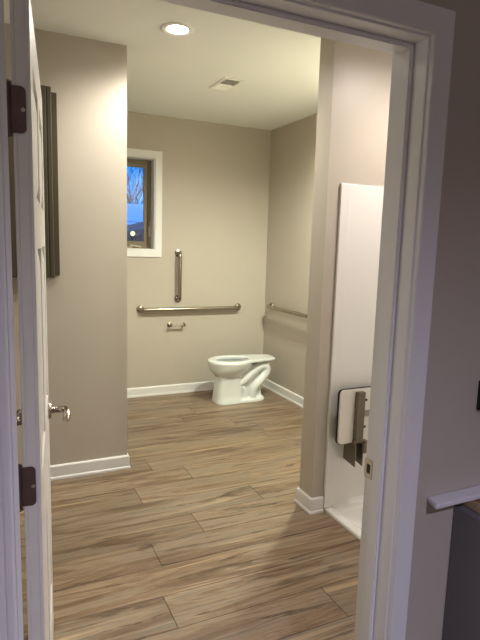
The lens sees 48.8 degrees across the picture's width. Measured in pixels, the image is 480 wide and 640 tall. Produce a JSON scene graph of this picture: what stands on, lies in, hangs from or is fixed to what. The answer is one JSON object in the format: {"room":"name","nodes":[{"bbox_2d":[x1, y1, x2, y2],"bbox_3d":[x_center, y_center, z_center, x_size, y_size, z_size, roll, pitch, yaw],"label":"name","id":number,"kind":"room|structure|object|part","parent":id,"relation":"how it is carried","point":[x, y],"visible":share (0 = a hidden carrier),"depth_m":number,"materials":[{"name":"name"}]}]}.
{"room":"hallway","nodes":[
{"label":"hallway","id":0,"kind":"room"},
{"bbox_2d":[4,23,126,466],"bbox_3d":[-1.934,-0.432,3.886,1.800,2.740,1.804,-2,9,-25],"label":"wall","id":1,"kind":"structure","parent":0,"point":[87,303],"depth_m":3.33,"materials":[{"name":"beige paint"}]},
{"bbox_2d":[8,81,59,277],"bbox_3d":[-1.274,-0.794,3.062,0.435,1.090,0.128,-2,9,-25],"label":"mirror","id":2,"kind":"object","parent":1,"relation":"attached to","point":[49,99],"visible":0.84,"depth_m":3.09,"materials":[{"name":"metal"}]},
{"bbox_3d":[-1.297,-0.801,3.110,0.435,1.075,0.022,-2,9,-25],"label":"plate","id":3,"kind":"part","parent":2,"relation":"part of","materials":[{"name":"grey metal"}]},
{"bbox_2d":[50,453,130,480],"bbox_3d":[-1.637,1.037,3.016,1.441,0.095,4.220,4,8,13],"label":"baseboard","id":4,"kind":"structure","parent":1,"relation":"attached to","point":[102,465],"depth_m":3.52,"materials":[{"name":"white paint"}]},
{"bbox_2d":[4,0,320,129],"bbox_3d":[0.095,-1.479,1.578,4.400,0.100,7.360,-2,9,-25],"label":"ceiling","id":5,"kind":"structure","parent":0,"point":[168,76],"depth_m":3.44,"materials":[{"name":"paint"}]},
{"bbox_2d":[160,22,194,36],"bbox_3d":[-0.353,-1.637,2.988,0.192,0.010,0.192,-2,9,-25],"label":"recessed light","id":6,"kind":"object","parent":5,"relation":"in","point":[178,29],"visible":1,"depth_m":2.98,"materials":[{"name":"white plastic"}]},
{"bbox_2d":[209,77,243,91],"bbox_3d":[-0.105,-1.772,3.989,0.155,0.008,0.310,-2,9,-25],"label":"ceiling vent","id":7,"kind":"object","parent":5,"relation":"in","point":[225,84],"visible":1,"depth_m":3.97,"materials":[{"name":"white metal"}]},
{"bbox_2d":[20,386,360,639],"bbox_3d":[0.023,1.310,1.951,4.200,0.050,7.110,-2,9,-25],"label":"floor","id":8,"kind":"structure","parent":0,"point":[205,536],"depth_m":2.79,"materials":[{"name":"wood"}]},
{"bbox_2d":[207,354,274,404],"bbox_3d":[0.005,0.591,5.305,0.697,0.430,0.373,-2,9,-25],"label":"toilet","id":9,"kind":"object","parent":8,"relation":"on","point":[238,379],"visible":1,"depth_m":5.20,"materials":[{"name":"ceramic"}]},
{"bbox_3d":[-0.097,0.465,5.237,0.463,0.168,0.373,-2,9,-25],"label":"bowl","id":10,"kind":"part","parent":9,"relation":"part of","materials":[{"name":"white ceramic"}]},
{"bbox_2d":[324,504,362,540],"bbox_3d":[1.204,1.194,2.763,0.963,0.019,1.287,-2,9,-25],"label":"shower pan","id":11,"kind":"object","parent":8,"relation":"on","point":[350,518],"visible":0.03,"depth_m":3.05,"materials":[{"name":"white plastic"}]},
{"bbox_2d":[323,183,383,508],"bbox_3d":[1.228,0.257,2.629,0.972,1.872,1.291,-2,9,-25],"label":"shower surround","id":12,"kind":"object","parent":11,"relation":"on","point":[360,206],"visible":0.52,"depth_m":3.02,"materials":[{"name":"white plastic"}]},
{"bbox_2d":[335,386,370,466],"bbox_3d":[0.760,0.608,3.111,0.471,0.456,0.108,-2,9,-25],"label":"shower seat","id":13,"kind":"object","parent":12,"relation":"attached to","point":[353,404],"visible":0.48,"depth_m":3.02,"materials":[{"name":"white plastic"}]},
{"bbox_3d":[0.682,0.550,3.027,0.052,0.286,0.030,-2,9,-25],"label":"support arm","id":14,"kind":"part","parent":13,"relation":"part of","materials":[{"name":"metal"}]},
{"bbox_2d":[442,499,479,639],"bbox_3d":[1.166,0.952,1.505,0.961,0.850,0.608,-2,9,-25],"label":"base cabinet","id":15,"kind":"object","parent":8,"relation":"on","point":[462,603],"visible":0.89,"depth_m":1.50,"materials":[{"name":"grey laminate"}]},
{"bbox_2d":[127,111,270,387],"bbox_3d":[-0.561,-0.611,5.428,2.040,2.740,0.150,-2,9,-25],"label":"wall","id":16,"kind":"structure","parent":0,"point":[215,176],"depth_m":5.41,"materials":[{"name":"beige paint"}]},
{"bbox_2d":[127,148,162,256],"bbox_3d":[-1.106,-1.119,5.083,0.691,1.007,0.165,-2,9,-25],"label":"window","id":17,"kind":"structure","parent":16,"relation":"in","point":[144,167],"depth_m":5.17,"materials":[{"name":"white paint"}]},
{"bbox_3d":[-1.131,-1.127,5.137,0.399,0.715,0.005,-2,9,-25],"label":"pane","id":18,"kind":"part","parent":17,"relation":"part of","materials":[{"name":"clear glass"}]},
{"bbox_3d":[-1.131,-1.127,5.137,0.471,0.787,0.033,-2,9,-25],"label":"sash","id":19,"kind":"part","parent":17,"relation":"part of","materials":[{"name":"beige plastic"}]},
{"bbox_3d":[-1.130,-1.127,5.135,0.533,0.849,0.048,-2,9,-25],"label":"frame","id":20,"kind":"part","parent":17,"relation":"part of","materials":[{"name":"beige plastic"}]},
{"bbox_2d":[127,381,213,397],"bbox_3d":[-0.609,0.712,5.517,1.900,0.095,0.020,-2,9,-25],"label":"baseboard","id":21,"kind":"structure","parent":16,"relation":"attached to","point":[207,385],"depth_m":5.46,"materials":[{"name":"white paint"}]},
{"bbox_2d":[167,322,185,326],"bbox_3d":[-0.639,0.050,5.372,0.190,0.050,0.074,-2,9,-25],"label":"toilet paper holder","id":22,"kind":"object","parent":16,"relation":"attached to","point":[169,324],"visible":1,"depth_m":5.36,"materials":[{"name":"silver metal"}]},
{"bbox_2d":[174,249,181,302],"bbox_3d":[-0.609,-0.438,5.307,0.078,0.538,0.078,-2,9,-25],"label":"grab bar","id":23,"kind":"object","parent":16,"relation":"attached to","point":[178,252],"visible":1,"depth_m":5.28,"materials":[{"name":"silver metal"}]},
{"bbox_2d":[136,303,240,312],"bbox_3d":[-0.488,-0.117,5.413,1.135,0.078,0.078,-2,9,-25],"label":"grab bar","id":24,"kind":"object","parent":16,"relation":"attached to","point":[140,309],"visible":1,"depth_m":5.36,"materials":[{"name":"silver metal"}]},
{"bbox_2d":[263,113,316,397],"bbox_3d":[1.175,-0.356,3.994,0.120,2.740,3.955,-2,9,-25],"label":"wall","id":25,"kind":"structure","parent":0,"point":[293,145],"depth_m":5.29,"materials":[{"name":"beige paint"}]},
{"bbox_2d":[261,379,303,407],"bbox_3d":[0.771,0.856,4.791,0.020,0.095,2.525,-2,9,-25],"label":"baseboard","id":26,"kind":"structure","parent":25,"relation":"attached to","point":[285,393],"depth_m":5.45,"materials":[{"name":"white paint"}]},
{"bbox_2d":[266,303,307,317],"bbox_3d":[0.528,-0.072,5.173,0.078,0.078,1.145,-2,9,-25],"label":"grab bar","id":27,"kind":"object","parent":25,"relation":"attached to","point":[270,306],"visible":0.48,"depth_m":5.23,"materials":[{"name":"silver metal"}]},
{"bbox_2d":[299,38,392,509],"bbox_3d":[0.904,-0.250,3.195,1.052,2.740,0.138,-2,9,-25],"label":"wall partition","id":28,"kind":"structure","parent":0,"point":[354,86],"depth_m":2.91,"materials":[{"name":"beige paint"}]},
{"bbox_2d":[294,488,323,514],"bbox_3d":[0.856,1.059,3.377,1.072,0.095,0.178,-2,9,-25],"label":"baseboard","id":29,"kind":"structure","parent":28,"relation":"attached to","point":[312,506],"depth_m":3.11,"materials":[{"name":"white paint"}]},
{"bbox_2d":[405,0,479,639],"bbox_3d":[0.259,-0.006,1.340,4.200,2.740,0.126,-2,9,-25],"label":"wall","id":30,"kind":"structure","parent":0,"point":[449,461],"depth_m":1.43,"materials":[{"name":"beige paint"}]},
{"bbox_2d":[6,0,70,639],"bbox_3d":[-0.597,0.287,1.573,0.194,2.025,0.927,-1,9,-19],"label":"door","id":31,"kind":"structure","parent":30,"relation":"in","point":[24,97],"depth_m":1.14,"materials":[{"name":"white paint"}]},
{"bbox_3d":[-0.785,0.347,1.898,0.044,0.042,0.096,-1,9,-19],"label":"lever","id":32,"kind":"part","parent":31,"relation":"part of","materials":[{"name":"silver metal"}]},
{"bbox_3d":[-0.690,0.334,1.967,0.040,0.065,0.065,-1,9,-19],"label":"handle","id":33,"kind":"part","parent":31,"relation":"part of","materials":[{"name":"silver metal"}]},
{"bbox_3d":[-0.644,0.344,1.946,0.044,0.042,0.096,-1,9,-19],"label":"lever","id":34,"kind":"part","parent":31,"relation":"part of","materials":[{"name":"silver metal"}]},
{"bbox_2d":[0,0,455,639],"bbox_3d":[-0.033,0.339,1.260,0.970,2.062,0.134,-2,9,-25],"label":"trim","id":35,"kind":"structure","parent":30,"relation":"attached to","point":[410,49],"depth_m":1.34,"materials":[{"name":"white paint"}]},
{"bbox_3d":[0.367,0.424,1.515,0.004,0.056,0.037,-2,9,-25],"label":"strike plate","id":36,"kind":"part","parent":35,"relation":"part of","materials":[{"name":"silver metal"}]},
{"bbox_2d":[427,485,479,508],"bbox_3d":[0.989,0.485,1.664,1.037,0.015,0.046,-2,9,-25],"label":"wall ledge","id":37,"kind":"object","parent":30,"relation":"attached to","point":[472,493],"visible":1,"depth_m":1.47,"materials":[{"name":"white paint"}]},
{"bbox_2d":[476,380,479,409],"bbox_3d":[0.703,0.212,1.499,0.058,0.114,0.024,-2,9,-25],"label":"switch box","id":38,"kind":"object","parent":30,"relation":"attached to","point":[478,394],"visible":1,"depth_m":1.49,"materials":[{"name":"black plastic"}]}
]}

